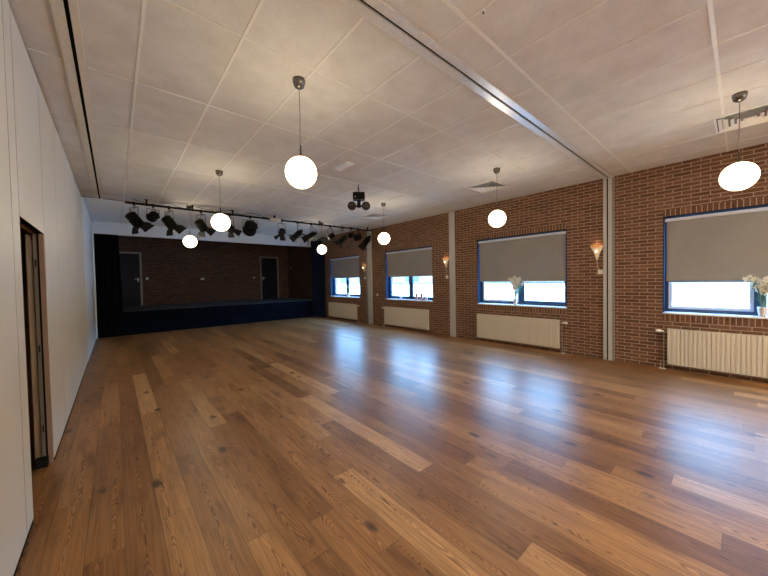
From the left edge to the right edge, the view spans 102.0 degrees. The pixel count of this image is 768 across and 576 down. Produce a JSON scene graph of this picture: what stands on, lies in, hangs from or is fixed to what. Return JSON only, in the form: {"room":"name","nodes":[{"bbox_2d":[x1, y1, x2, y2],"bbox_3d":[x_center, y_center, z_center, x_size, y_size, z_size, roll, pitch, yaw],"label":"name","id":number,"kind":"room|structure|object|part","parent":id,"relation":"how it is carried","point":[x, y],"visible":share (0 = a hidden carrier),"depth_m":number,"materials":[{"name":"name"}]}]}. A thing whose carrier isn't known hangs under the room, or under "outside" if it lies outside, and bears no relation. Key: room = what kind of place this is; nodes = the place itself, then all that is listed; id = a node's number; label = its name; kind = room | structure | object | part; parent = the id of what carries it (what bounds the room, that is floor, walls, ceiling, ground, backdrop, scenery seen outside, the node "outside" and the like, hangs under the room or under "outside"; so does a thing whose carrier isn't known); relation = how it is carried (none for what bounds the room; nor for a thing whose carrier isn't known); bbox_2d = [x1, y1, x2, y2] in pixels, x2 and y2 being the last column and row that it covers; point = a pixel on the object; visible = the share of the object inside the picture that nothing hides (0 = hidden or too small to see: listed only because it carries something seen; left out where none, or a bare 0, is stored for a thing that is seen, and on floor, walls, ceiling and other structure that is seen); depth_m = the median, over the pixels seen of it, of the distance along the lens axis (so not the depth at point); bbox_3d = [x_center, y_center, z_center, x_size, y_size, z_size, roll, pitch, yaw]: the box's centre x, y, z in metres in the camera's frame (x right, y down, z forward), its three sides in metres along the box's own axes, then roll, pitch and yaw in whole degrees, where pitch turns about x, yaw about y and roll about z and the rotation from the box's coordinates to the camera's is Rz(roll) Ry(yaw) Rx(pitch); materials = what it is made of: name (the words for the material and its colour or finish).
{"room":"community hall","nodes":[
{"label":"community hall","id":0,"kind":"room"},
{"bbox_2d":[20,227,39,401],"bbox_3d":[-3.579,0.246,1.862,1.916,2.750,4.600,-2,2,-41],"label":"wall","id":1,"kind":"structure","parent":0,"point":[23,232],"depth_m":3.98,"materials":[{"name":"brown wood"}]},
{"bbox_2d":[0,0,95,575],"bbox_3d":[-2.663,-0.236,2.296,0.075,3.660,18.961,-2,2,-41],"label":"wall","id":2,"kind":"structure","parent":0,"point":[38,185],"depth_m":2.25,"materials":[{"name":"paint"}]},
{"bbox_2d":[19,216,53,520],"bbox_3d":[-3.099,0.543,2.749,1.911,2.095,0.182,0,2,43],"label":"door","id":3,"kind":"structure","parent":2,"relation":"in","point":[44,454],"depth_m":2.77,"materials":[{"name":"brown wood"}]},
{"bbox_2d":[13,352,91,575],"bbox_3d":[-2.540,1.577,2.285,0.010,0.030,18.761,-2,2,-41],"label":"baseboard","id":4,"kind":"structure","parent":2,"relation":"attached to","point":[91,352],"depth_m":2.07,"materials":[{"name":"grey wood"}]},
{"bbox_2d":[83,197,93,221],"bbox_3d":[-7.481,-1.989,7.878,0.060,0.050,3.751,-2,2,-41],"label":"trim","id":5,"kind":"structure","parent":2,"relation":"attached to","point":[85,199],"depth_m":7.67,"materials":[{"name":"white paint"}]},
{"bbox_2d":[118,235,288,304],"bbox_3d":[-8.043,-0.450,14.332,8.169,3.700,0.100,-2,2,-41],"label":"wall","id":6,"kind":"structure","parent":0,"point":[174,271],"depth_m":14.05,"materials":[{"name":"brick"}]},
{"bbox_2d":[119,252,142,305],"bbox_3d":[-10.230,-0.352,12.314,1.020,2.165,0.086,-2,2,-41],"label":"door","id":7,"kind":"structure","parent":6,"relation":"in","point":[130,262],"depth_m":12.44,"materials":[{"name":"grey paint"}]},
{"bbox_2d":[260,257,278,298],"bbox_3d":[-5.909,-0.524,16.058,0.940,2.165,0.086,-2,2,-41],"label":"door","id":8,"kind":"structure","parent":6,"relation":"in","point":[269,275],"depth_m":16.06,"materials":[{"name":"black paint"}]},
{"bbox_2d":[93,221,316,246],"bbox_3d":[-6.007,-1.962,11.891,7.600,0.395,0.140,-2,2,-41],"label":"bulkhead","id":9,"kind":"object","parent":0,"point":[121,229],"visible":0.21,"depth_m":11.08,"materials":[{"name":"white paint"}]},
{"bbox_2d":[94,233,124,337],"bbox_3d":[-8.478,-0.069,9.612,0.638,3.176,0.067,-2,2,-41],"label":"stage curtain","id":10,"kind":"object","parent":9,"relation":"hanging from","point":[110,312],"visible":1,"depth_m":9.59,"materials":[{"name":"black fabric"}]},
{"bbox_2d":[311,240,325,316],"bbox_3d":[-2.908,-0.409,13.983,0.786,3.436,0.158,0,2,29],"label":"stage curtain","id":11,"kind":"object","parent":9,"relation":"hanging from","point":[317,259],"visible":0.92,"depth_m":14.08,"materials":[{"name":"blue fabric"}]},
{"bbox_2d":[87,197,354,238],"bbox_3d":[-4.748,-2.176,10.405,7.670,0.100,4.031,-2,2,-41],"label":"ceiling","id":12,"kind":"structure","parent":0,"point":[103,210],"depth_m":9.35,"materials":[{"name":"white paint"}]},
{"bbox_2d":[8,0,767,229],"bbox_3d":[1.494,-2.041,3.211,7.670,0.140,15.020,-2,2,-41],"label":"ceiling","id":13,"kind":"structure","parent":0,"point":[185,54],"depth_m":3.12,"materials":[{"name":"tile"}]},
{"bbox_2d":[50,0,102,198],"bbox_3d":[-1.151,-1.869,0.944,0.134,0.036,14.957,-2,2,-41],"label":"ceiling track","id":14,"kind":"object","parent":13,"relation":"attached to","point":[66,17],"visible":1,"depth_m":2.72,"materials":[{"name":"white metal"}]},
{"bbox_2d":[183,205,196,247],"bbox_3d":[-4.645,-1.463,7.423,0.286,0.993,0.286,-2,2,-41],"label":"globe pendant","id":15,"kind":"object","parent":13,"relation":"hanging from","point":[189,241],"visible":0.94,"depth_m":7.36,"materials":[{"name":"white glass"}]},
{"bbox_3d":[-4.638,-1.109,7.431,0.286,0.286,0.286,-2,2,-41],"label":"lamp shade","id":16,"kind":"part","parent":15,"relation":"part of","materials":[{"name":"white glass"}]},
{"bbox_2d":[125,199,269,219],"bbox_3d":[-4.307,-1.898,7.567,3.085,0.142,0.070,-2,2,-41],"label":"bar","id":17,"kind":"object","parent":13,"relation":"hanging from","point":[126,202],"visible":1,"depth_m":7.35,"materials":[{"name":"black metal"}]},
{"bbox_2d":[124,202,154,233],"bbox_3d":[-5.330,-1.506,6.729,0.452,0.684,0.475,-1,1,20],"label":"spotlight","id":18,"kind":"object","parent":17,"relation":"hanging from","point":[132,217],"visible":1,"depth_m":6.65,"materials":[{"name":"black metal"}]},
{"bbox_3d":[-5.348,-1.228,6.675,0.220,0.132,0.007,-1,1,20],"label":"barn door","id":19,"kind":"part","parent":18,"relation":"part of","materials":[{"name":"black metal"}]},
{"bbox_3d":[-5.131,-1.313,6.736,0.276,0.245,0.146,-2,2,-41],"label":"barn door","id":20,"kind":"part","parent":18,"relation":"part of","materials":[{"name":"black metal"}]},
{"bbox_2d":[146,204,159,221],"bbox_3d":[-5.115,-1.658,6.880,0.261,0.394,0.222,-2,2,-41],"label":"spotlight","id":21,"kind":"object","parent":17,"relation":"hanging from","point":[153,216],"visible":1,"depth_m":6.83,"materials":[{"name":"black metal"}]},
{"bbox_2d":[161,206,186,235],"bbox_3d":[-4.863,-1.530,7.132,0.434,0.672,0.456,-1,1,20],"label":"spotlight","id":22,"kind":"object","parent":17,"relation":"hanging from","point":[168,221],"visible":1,"depth_m":7.06,"materials":[{"name":"black metal"}]},
{"bbox_3d":[-4.880,-1.256,7.080,0.211,0.127,0.007,-1,1,20],"label":"barn door","id":23,"kind":"part","parent":22,"relation":"part of","materials":[{"name":"black metal"}]},
{"bbox_3d":[-4.672,-1.339,7.139,0.265,0.235,0.140,-2,2,-41],"label":"barn door","id":24,"kind":"part","parent":22,"relation":"part of","materials":[{"name":"black metal"}]},
{"bbox_2d":[133,199,266,217],"bbox_3d":[-4.275,-1.906,7.555,2.856,0.097,0.069,-2,2,-41],"label":"power cable","id":25,"kind":"object","parent":17,"relation":"attached to","point":[133,199],"visible":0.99,"depth_m":7.50,"materials":[{"name":"black rubber"}]},
{"bbox_2d":[194,209,216,236],"bbox_3d":[-4.387,-1.556,7.550,0.416,0.659,0.437,-1,1,15],"label":"spotlight","id":26,"kind":"object","parent":17,"relation":"hanging from","point":[201,225],"visible":1,"depth_m":7.48,"materials":[{"name":"black metal"}]},
{"bbox_3d":[-4.397,-1.285,7.499,0.202,0.121,0.006,-1,1,15],"label":"barn door","id":27,"kind":"part","parent":26,"relation":"part of","materials":[{"name":"black metal"}]},
{"bbox_3d":[-4.216,-1.365,7.585,0.106,0.225,0.234,-1,1,15],"label":"barn door","id":28,"kind":"part","parent":26,"relation":"part of","materials":[{"name":"black metal"}]},
{"bbox_2d":[226,213,241,237],"bbox_3d":[-3.912,-1.595,7.963,0.362,0.618,0.383,-1,1,9],"label":"spotlight","id":29,"kind":"object","parent":17,"relation":"hanging from","point":[231,230],"visible":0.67,"depth_m":7.93,"materials":[{"name":"black metal"}]},
{"bbox_3d":[-3.764,-1.420,8.021,0.092,0.205,0.195,-1,1,9],"label":"barn door","id":30,"kind":"part","parent":29,"relation":"part of","materials":[{"name":"black metal"}]},
{"bbox_2d":[242,215,257,235],"bbox_3d":[-3.552,-1.649,8.243,0.385,0.538,0.412,-2,2,-41],"label":"spotlight","id":31,"kind":"object","parent":17,"relation":"hanging from","point":[249,229],"visible":1,"depth_m":8.14,"materials":[{"name":"black metal"}]},
{"bbox_2d":[81,196,341,226],"bbox_3d":[-3.403,-2.071,8.905,7.570,0.128,0.024,-2,2,-41],"label":"trim","id":32,"kind":"structure","parent":13,"relation":"attached to","point":[81,196],"depth_m":6.78,"materials":[{"name":"black metal"}]},
{"bbox_2d":[211,170,229,230],"bbox_3d":[-2.721,-1.443,5.160,0.286,0.993,0.286,-2,2,-41],"label":"globe pendant","id":33,"kind":"object","parent":13,"relation":"hanging from","point":[220,222],"visible":1,"depth_m":5.09,"materials":[{"name":"white glass"}]},
{"bbox_3d":[-2.715,-1.090,5.168,0.286,0.286,0.286,-2,2,-41],"label":"lamp shade","id":34,"kind":"part","parent":33,"relation":"part of","materials":[{"name":"white glass"}]},
{"bbox_2d":[269,215,280,221],"bbox_3d":[-3.043,-1.936,8.662,0.300,0.167,0.120,-2,2,-41],"label":"junction box","id":35,"kind":"object","parent":13,"relation":"attached to","point":[273,219],"visible":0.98,"depth_m":8.63,"materials":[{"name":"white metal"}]},
{"bbox_2d":[285,76,316,188],"bbox_3d":[-0.775,-1.424,2.876,0.286,0.993,0.286,-2,2,-41],"label":"globe pendant","id":36,"kind":"object","parent":13,"relation":"hanging from","point":[300,171],"visible":1,"depth_m":2.80,"materials":[{"name":"white glass"}]},
{"bbox_3d":[-0.769,-1.071,2.885,0.286,0.286,0.286,-2,2,-41],"label":"lamp shade","id":37,"kind":"part","parent":36,"relation":"part of","materials":[{"name":"white glass"}]},
{"bbox_2d":[317,222,326,253],"bbox_3d":[-1.969,-1.571,9.822,0.286,0.993,0.286,-2,2,-41],"label":"globe pendant","id":38,"kind":"object","parent":13,"relation":"hanging from","point":[321,249],"visible":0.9,"depth_m":9.74,"materials":[{"name":"white glass"}]},
{"bbox_3d":[-1.962,-1.218,9.830,0.286,0.286,0.286,-2,2,-41],"label":"lamp shade","id":39,"kind":"part","parent":38,"relation":"part of","materials":[{"name":"white glass"}]},
{"bbox_2d":[283,220,371,230],"bbox_3d":[-1.707,-2.002,9.820,3.360,0.142,0.070,-2,2,-41],"label":"bar","id":40,"kind":"object","parent":13,"relation":"hanging from","point":[283,220],"visible":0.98,"depth_m":9.64,"materials":[{"name":"black metal"}]},
{"bbox_2d":[274,219,286,240],"bbox_3d":[-2.932,-1.641,8.832,0.349,0.605,0.346,-2,2,-41],"label":"spotlight","id":41,"kind":"object","parent":40,"relation":"hanging from","point":[282,231],"visible":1,"depth_m":8.75,"materials":[{"name":"black metal"}]},
{"bbox_2d":[288,221,302,242],"bbox_3d":[-2.582,-1.636,9.088,0.421,0.642,0.339,-2,2,-21],"label":"spotlight","id":42,"kind":"object","parent":40,"relation":"hanging from","point":[298,233],"visible":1,"depth_m":9.06,"materials":[{"name":"black metal"}]},
{"bbox_2d":[301,223,316,243],"bbox_3d":[-2.242,-1.650,9.374,0.461,0.640,0.354,-2,2,-27],"label":"spotlight","id":43,"kind":"object","parent":40,"relation":"hanging from","point":[313,234],"visible":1,"depth_m":9.35,"materials":[{"name":"black metal"}]},
{"bbox_2d":[281,218,365,228],"bbox_3d":[-1.781,-2.004,9.716,3.055,0.091,0.073,-2,2,-41],"label":"power cable","id":44,"kind":"object","parent":40,"relation":"attached to","point":[281,218],"visible":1,"depth_m":9.30,"materials":[{"name":"black rubber"}]},
{"bbox_2d":[321,225,334,243],"bbox_3d":[-1.727,-1.685,9.790,0.339,0.610,0.441,0,2,34],"label":"spotlight","id":45,"kind":"object","parent":40,"relation":"hanging from","point":[330,236],"visible":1,"depth_m":9.76,"materials":[{"name":"black metal"}]},
{"bbox_2d":[333,226,346,247],"bbox_3d":[-1.405,-1.665,10.142,0.427,0.678,0.339,-1,1,13],"label":"spotlight","id":46,"kind":"object","parent":40,"relation":"hanging from","point":[343,238],"visible":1,"depth_m":10.07,"materials":[{"name":"black metal"}]},
{"bbox_2d":[348,227,353,237],"bbox_3d":[-1.089,-1.834,10.347,0.188,0.362,0.241,-1,1,13],"label":"spotlight","id":47,"kind":"object","parent":40,"relation":"hanging from","point":[350,235],"visible":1,"depth_m":10.29,"materials":[{"name":"black metal"}]},
{"bbox_2d":[354,228,361,241],"bbox_3d":[-0.884,-1.798,10.540,0.294,0.451,0.290,-1,1,8],"label":"spotlight","id":48,"kind":"object","parent":40,"relation":"hanging from","point":[357,237],"visible":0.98,"depth_m":10.46,"materials":[{"name":"black metal"}]},
{"bbox_2d":[358,229,371,250],"bbox_3d":[-0.682,-1.657,10.760,0.509,0.750,0.431,-1,1,-10],"label":"spotlight","id":49,"kind":"object","parent":40,"relation":"hanging from","point":[364,243],"visible":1,"depth_m":10.69,"materials":[{"name":"black metal"}]},
{"bbox_2d":[334,161,353,170],"bbox_3d":[-0.654,-1.956,5.003,0.140,0.038,0.380,-2,2,-41],"label":"recessed light","id":50,"kind":"object","parent":13,"relation":"in","point":[346,164],"visible":1,"depth_m":4.95,"materials":[{"name":"white paint"}]},
{"bbox_2d":[335,163,351,170],"bbox_3d":[-0.653,-1.942,5.003,0.110,0.010,0.340,-2,2,-41],"label":"diffuser","id":51,"kind":"object","parent":50,"relation":"attached to","point":[342,166],"depth_m":4.97,"materials":[{"name":"white paint"}]},
{"bbox_2d":[347,184,369,209],"bbox_3d":[-0.486,-1.749,5.986,0.440,0.505,0.200,-1,1,-5],"label":"light","id":52,"kind":"object","parent":13,"relation":"hanging from","point":[358,196],"visible":1,"depth_m":5.93,"materials":[{"name":"black metal"}]},
{"bbox_3d":[-0.485,-1.622,5.999,0.180,0.140,0.070,-1,1,-5],"label":"arm","id":53,"kind":"part","parent":52,"relation":"part of","materials":[{"name":"black metal"}]},
{"bbox_2d":[362,213,389,218],"bbox_3d":[-0.240,-2.064,8.973,0.580,0.030,0.580,-2,2,-41],"label":"ceiling vent","id":54,"kind":"object","parent":13,"relation":"in","point":[373,215],"visible":1,"depth_m":8.93,"materials":[{"name":"white metal"}]},
{"bbox_2d":[378,203,389,243],"bbox_3d":[-0.006,-1.551,7.513,0.286,0.993,0.286,-2,2,-41],"label":"globe pendant","id":55,"kind":"object","parent":13,"relation":"hanging from","point":[383,238],"visible":1,"depth_m":7.43,"materials":[{"name":"white glass"}]},
{"bbox_3d":[0.000,-1.198,7.521,0.286,0.286,0.286,-2,2,-41],"label":"lamp shade","id":56,"kind":"part","parent":55,"relation":"part of","materials":[{"name":"white glass"}]},
{"bbox_2d":[26,0,767,236],"bbox_3d":[0.226,-2.031,4.720,7.570,0.102,18.861,-2,2,-41],"label":"grid","id":57,"kind":"object","parent":13,"relation":"attached to","point":[709,5],"visible":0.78,"depth_m":3.33,"materials":[{"name":"white metal"}]},
{"bbox_2d":[339,0,613,178],"bbox_3d":[1.508,-1.980,3.498,7.233,0.036,0.169,-2,2,-41],"label":"ceiling track","id":58,"kind":"object","parent":13,"relation":"attached to","point":[379,13],"visible":1,"depth_m":2.73,"materials":[{"name":"metal"}]},
{"bbox_2d":[466,180,507,192],"bbox_3d":[2.085,-2.042,6.291,0.580,0.030,0.580,-2,2,-41],"label":"ceiling vent","id":59,"kind":"object","parent":13,"relation":"in","point":[491,185],"visible":1,"depth_m":6.27,"materials":[{"name":"white metal"}]},
{"bbox_3d":[2.085,-2.051,6.291,0.580,0.012,0.580,-2,2,-41],"label":"frame","id":60,"kind":"part","parent":59,"relation":"part of","materials":[{"name":"white paint"}]},
{"bbox_2d":[488,167,505,226],"bbox_3d":[1.923,-1.533,5.288,0.286,0.993,0.286,-2,2,-41],"label":"globe pendant","id":61,"kind":"object","parent":13,"relation":"hanging from","point":[497,218],"visible":1,"depth_m":5.21,"materials":[{"name":"white glass"}]},
{"bbox_3d":[1.929,-1.180,5.296,0.286,0.286,0.286,-2,2,-41],"label":"lamp shade","id":62,"kind":"part","parent":61,"relation":"part of","materials":[{"name":"white glass"}]},
{"bbox_2d":[719,90,759,190],"bbox_3d":[3.694,-1.516,3.230,0.286,0.993,0.286,-2,2,-41],"label":"globe pendant","id":63,"kind":"object","parent":13,"relation":"hanging from","point":[740,175],"visible":1,"depth_m":3.18,"materials":[{"name":"white glass"}]},
{"bbox_3d":[3.691,-1.662,3.227,0.011,0.540,0.009,-2,2,-41],"label":"cord","id":64,"kind":"part","parent":63,"relation":"part of","materials":[{"name":"grey metal"}]},
{"bbox_3d":[3.700,-1.163,3.239,0.286,0.286,0.286,-2,2,-41],"label":"lamp shade","id":65,"kind":"part","parent":63,"relation":"part of","materials":[{"name":"white glass"}]},
{"bbox_2d":[713,103,767,132],"bbox_3d":[4.345,-2.021,3.685,0.580,0.030,0.580,-2,2,-41],"label":"ceiling vent","id":66,"kind":"object","parent":13,"relation":"in","point":[758,115],"visible":1,"depth_m":3.71,"materials":[{"name":"white metal"}]},
{"bbox_2d":[15,317,767,575],"bbox_3d":[-1.509,1.557,5.422,9.526,0.120,22.150,-2,2,-41],"label":"floor","id":67,"kind":"structure","parent":0,"point":[306,446],"depth_m":2.74,"materials":[{"name":"brown wood"}]},
{"bbox_2d":[97,298,312,334],"bbox_3d":[-6.936,1.028,13.119,7.564,0.756,3.192,-2,2,-41],"label":"stage","id":68,"kind":"object","parent":67,"relation":"on","point":[143,319],"visible":0.98,"depth_m":11.68,"materials":[{"name":"blue fabric"}]},
{"bbox_2d":[288,143,767,383],"bbox_3d":[2.200,-0.480,8.554,0.340,4.060,22.050,-2,2,-41],"label":"wall","id":69,"kind":"structure","parent":0,"point":[643,198],"depth_m":6.16,"materials":[{"name":"red brick"}]},
{"bbox_2d":[328,302,358,322],"bbox_3d":[-1.662,0.971,12.736,0.104,0.700,2.190,-2,2,-41],"label":"radiator","id":70,"kind":"object","parent":69,"relation":"attached to","point":[342,310],"visible":1,"depth_m":12.63,"materials":[{"name":"beige metal"}]},
{"bbox_2d":[330,255,359,297],"bbox_3d":[-1.562,-0.451,12.785,0.245,1.658,2.130,-2,2,-41],"label":"window","id":71,"kind":"structure","parent":69,"relation":"in","point":[333,280],"depth_m":13.35,"materials":[{"name":"blue paint"}]},
{"bbox_3d":[-1.840,-0.471,13.238,0.046,1.520,0.970,-2,2,-41],"label":"sash","id":72,"kind":"part","parent":71,"relation":"part of","materials":[{"name":"glass"}]},
{"bbox_2d":[331,256,358,277],"bbox_3d":[-1.601,-0.824,12.748,0.060,0.830,2.090,-2,2,-41],"label":"roller blind","id":73,"kind":"object","parent":71,"relation":"attached to","point":[348,267],"visible":0.84,"depth_m":12.68,"materials":[{"name":"grey fabric"}]},
{"bbox_3d":[-1.608,-1.213,12.738,0.060,0.050,2.090,-2,2,-41],"label":"head rail","id":74,"kind":"part","parent":73,"relation":"part of","materials":[{"name":"grey metal"}]},
{"bbox_2d":[346,286,349,296],"bbox_3d":[-1.469,0.110,12.623,0.333,0.483,0.178,0,2,32],"label":"potted plant","id":75,"kind":"object","parent":71,"relation":"on","point":[347,287],"visible":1,"depth_m":12.59,"materials":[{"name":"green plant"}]},
{"bbox_3d":[-1.152,-0.464,12.445,0.046,1.520,0.970,-2,2,-41],"label":"sash","id":76,"kind":"part","parent":71,"relation":"part of","materials":[{"name":"glass"}]},
{"bbox_2d":[365,231,372,323],"bbox_3d":[-0.548,-0.381,11.430,0.053,3.424,0.314,-2,2,-41],"label":"post","id":77,"kind":"object","parent":69,"relation":"attached to","point":[369,288],"visible":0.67,"depth_m":11.41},
{"bbox_2d":[382,306,428,329],"bbox_3d":[0.641,0.993,10.080,0.104,0.700,2.120,-2,2,-41],"label":"radiator","id":78,"kind":"object","parent":69,"relation":"attached to","point":[405,317],"visible":1,"depth_m":9.88,"materials":[{"name":"beige metal"}]},
{"bbox_2d":[385,246,432,301],"bbox_3d":[0.816,-0.428,10.042,0.245,1.658,2.110,-2,2,-41],"label":"window","id":79,"kind":"structure","parent":69,"relation":"in","point":[411,297],"depth_m":10.21,"materials":[{"name":"blue paint"}]},
{"bbox_3d":[0.541,-0.448,10.492,0.046,1.520,0.960,-2,2,-41],"label":"sash","id":80,"kind":"part","parent":79,"relation":"part of","materials":[{"name":"glass"}]},
{"bbox_2d":[386,247,431,276],"bbox_3d":[0.777,-0.791,10.005,0.060,0.850,2.070,-2,2,-41],"label":"roller blind","id":81,"kind":"object","parent":79,"relation":"attached to","point":[415,262],"visible":0.85,"depth_m":9.93,"materials":[{"name":"grey fabric"}]},
{"bbox_3d":[0.770,-1.191,9.995,0.060,0.050,2.070,-2,2,-41],"label":"head rail","id":82,"kind":"part","parent":81,"relation":"part of","materials":[{"name":"grey metal"}]},
{"bbox_3d":[0.805,0.387,10.039,0.175,0.028,2.108,-2,2,-41],"label":"sill","id":83,"kind":"part","parent":79,"relation":"part of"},
{"bbox_3d":[1.223,-0.442,9.706,0.046,1.520,0.960,-2,2,-41],"label":"sash","id":84,"kind":"part","parent":79,"relation":"part of","materials":[{"name":"glass"}]},
{"bbox_2d":[443,258,448,273],"bbox_3d":[1.725,-0.596,8.770,0.088,0.511,0.216,-2,2,-41],"label":"wall light","id":85,"kind":"object","parent":69,"relation":"attached to","point":[445,260],"visible":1,"depth_m":8.75,"materials":[{"name":"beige glass"}]},
{"bbox_2d":[449,211,455,336],"bbox_3d":[1.898,-0.378,8.624,0.030,3.464,0.180,-2,2,-41],"label":"post","id":86,"kind":"object","parent":69,"relation":"attached to","point":[451,214],"visible":1,"depth_m":8.61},
{"bbox_2d":[477,229,566,308],"bbox_3d":[3.182,-0.406,7.314,0.245,1.658,2.108,-2,2,-41],"label":"window","id":87,"kind":"structure","parent":69,"relation":"in","point":[521,301],"depth_m":7.35,"materials":[{"name":"blue paint"}]},
{"bbox_3d":[2.907,-0.426,7.763,0.046,1.520,0.959,-2,2,-41],"label":"sash","id":88,"kind":"part","parent":87,"relation":"part of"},
{"bbox_2d":[508,276,524,304],"bbox_3d":[3.075,0.048,7.278,0.165,0.698,0.494,-2,2,-41],"label":"pot plant","id":89,"kind":"object","parent":87,"relation":"on","point":[515,283],"visible":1,"depth_m":7.27,"materials":[{"name":"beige plant"}]},
{"bbox_3d":[3.090,-0.114,7.255,0.133,0.374,0.393,-2,2,-41],"label":"flower","id":90,"kind":"part","parent":89,"relation":"part of","materials":[{"name":"white plant"}]},
{"bbox_2d":[478,231,565,281],"bbox_3d":[3.145,-0.672,7.279,0.060,1.043,2.068,-2,2,-41],"label":"roller blind","id":91,"kind":"object","parent":87,"relation":"attached to","point":[540,257],"visible":0.87,"depth_m":7.15,"materials":[{"name":"grey fabric"}]},
{"bbox_3d":[3.135,-1.168,7.267,0.060,0.050,2.068,-2,2,-41],"label":"head rail","id":92,"kind":"part","parent":91,"relation":"part of","materials":[{"name":"grey metal"}]},
{"bbox_3d":[3.171,0.410,7.311,0.175,0.028,2.106,-2,2,-41],"label":"sill","id":93,"kind":"part","parent":87,"relation":"part of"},
{"bbox_3d":[3.588,-0.419,6.978,0.046,1.520,0.959,-2,2,-41],"label":"sash","id":94,"kind":"part","parent":87,"relation":"part of","materials":[{"name":"glass"}]},
{"bbox_2d":[477,314,567,353],"bbox_3d":[3.112,1.016,7.229,0.104,0.700,2.100,-2,2,-41],"label":"radiator","id":95,"kind":"object","parent":69,"relation":"attached to","point":[525,330],"visible":1,"depth_m":7.11,"materials":[{"name":"beige metal"}]},
{"bbox_2d":[591,245,602,269],"bbox_3d":[4.112,-0.583,6.016,0.088,0.492,0.216,-2,2,-41],"label":"wall light","id":96,"kind":"object","parent":69,"relation":"attached to","point":[596,249],"visible":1,"depth_m":6.01,"materials":[{"name":"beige glass"}]},
{"bbox_3d":[4.121,-0.662,6.023,0.061,0.245,0.196,-2,2,-41],"label":"lamp shade","id":97,"kind":"part","parent":96,"relation":"part of","materials":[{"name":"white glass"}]},
{"bbox_2d":[603,176,614,360],"bbox_3d":[4.265,-0.355,5.890,0.035,3.464,0.173,-2,2,-41],"label":"post","id":98,"kind":"object","parent":69,"relation":"attached to","point":[608,183],"visible":0.89,"depth_m":5.88,"materials":[{"name":"beige paint"}]},
{"bbox_2d":[656,328,767,377],"bbox_3d":[5.409,1.038,4.580,0.104,0.700,2.122,-2,2,-41],"label":"radiator","id":99,"kind":"object","parent":69,"relation":"attached to","point":[743,354],"visible":1,"depth_m":4.79,"materials":[{"name":"beige metal"}]},
{"bbox_3d":[5.448,0.989,4.514,0.071,0.600,1.972,-2,2,-41],"label":"casing","id":100,"kind":"part","parent":99,"relation":"part of","materials":[{"name":"beige metal"}]},
{"bbox_2d":[663,204,767,318],"bbox_3d":[5.540,-0.384,4.594,0.245,1.658,2.100,-2,2,-41],"label":"window","id":101,"kind":"structure","parent":69,"relation":"in","point":[751,312],"depth_m":5.02,"materials":[{"name":"blue paint"}]},
{"bbox_3d":[5.267,-0.403,5.042,0.046,1.520,0.955,-2,2,-41],"label":"sash","id":102,"kind":"part","parent":101,"relation":"part of","materials":[{"name":"glass"}]},
{"bbox_3d":[5.529,0.432,4.591,0.175,0.028,2.098,-2,2,-41],"label":"sill","id":103,"kind":"part","parent":101,"relation":"part of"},
{"bbox_2d":[665,207,767,281],"bbox_3d":[5.503,-0.635,4.560,0.060,1.073,2.060,-2,2,-41],"label":"roller blind","id":104,"kind":"object","parent":101,"relation":"attached to","point":[729,246],"visible":0.9,"depth_m":4.87,"materials":[{"name":"grey fabric"}]},
{"bbox_3d":[5.494,-1.146,4.547,0.060,0.050,2.060,-2,2,-41],"label":"head rail","id":105,"kind":"part","parent":104,"relation":"part of","materials":[{"name":"white metal"}]},
{"bbox_2d":[742,275,767,316],"bbox_3d":[5.512,0.097,4.480,0.228,0.646,0.537,-2,2,-41],"label":"pot plant","id":106,"kind":"object","parent":101,"relation":"on","point":[762,288],"visible":1,"depth_m":4.51,"materials":[{"name":"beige plant"}]},
{"bbox_3d":[5.500,-0.057,4.493,0.136,0.338,0.433,-2,2,-41],"label":"flower","id":107,"kind":"part","parent":106,"relation":"part of","materials":[{"name":"white plant"}]},
{"bbox_3d":[5.514,0.069,4.498,0.073,0.481,0.350,-2,2,-41],"label":"stem","id":108,"kind":"part","parent":106,"relation":"part of","materials":[{"name":"plant"}]},
{"bbox_3d":[5.524,0.349,4.528,0.116,0.139,0.116,-2,2,-41],"label":"pot","id":109,"kind":"part","parent":106,"relation":"part of","materials":[{"name":"clear glass"}]},
{"label":"outside","id":110,"kind":"structure","parent":0,"visible":0},
{"bbox_3d":[15.681,0.802,33.457,52.554,0.380,90.000,-2,2,-41],"label":"ground","id":111,"kind":"structure","parent":110,"visible":0},
{"bbox_2d":[337,276,767,314],"bbox_3d":[1.370,-0.741,27.653,0.380,3.520,100.000,-2,2,-41],"label":"windows","id":112,"kind":"structure","parent":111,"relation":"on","point":[732,294],"depth_m":17.66,"materials":[{"name":"glass"}]},
{"bbox_3d":[-9.872,-0.323,10.538,0.110,3.700,3.239,-2,2,-41],"label":"wall","id":113,"kind":"structure","parent":0,"visible":0},
{"bbox_2d":[92,222,97,338],"bbox_3d":[-8.733,-0.246,9.356,0.060,3.560,0.100,-2,2,-41],"label":"trim","id":114,"kind":"structure","parent":113,"relation":"attached to","point":[92,222],"depth_m":9.33,"materials":[{"name":"white paint"}]}
]}

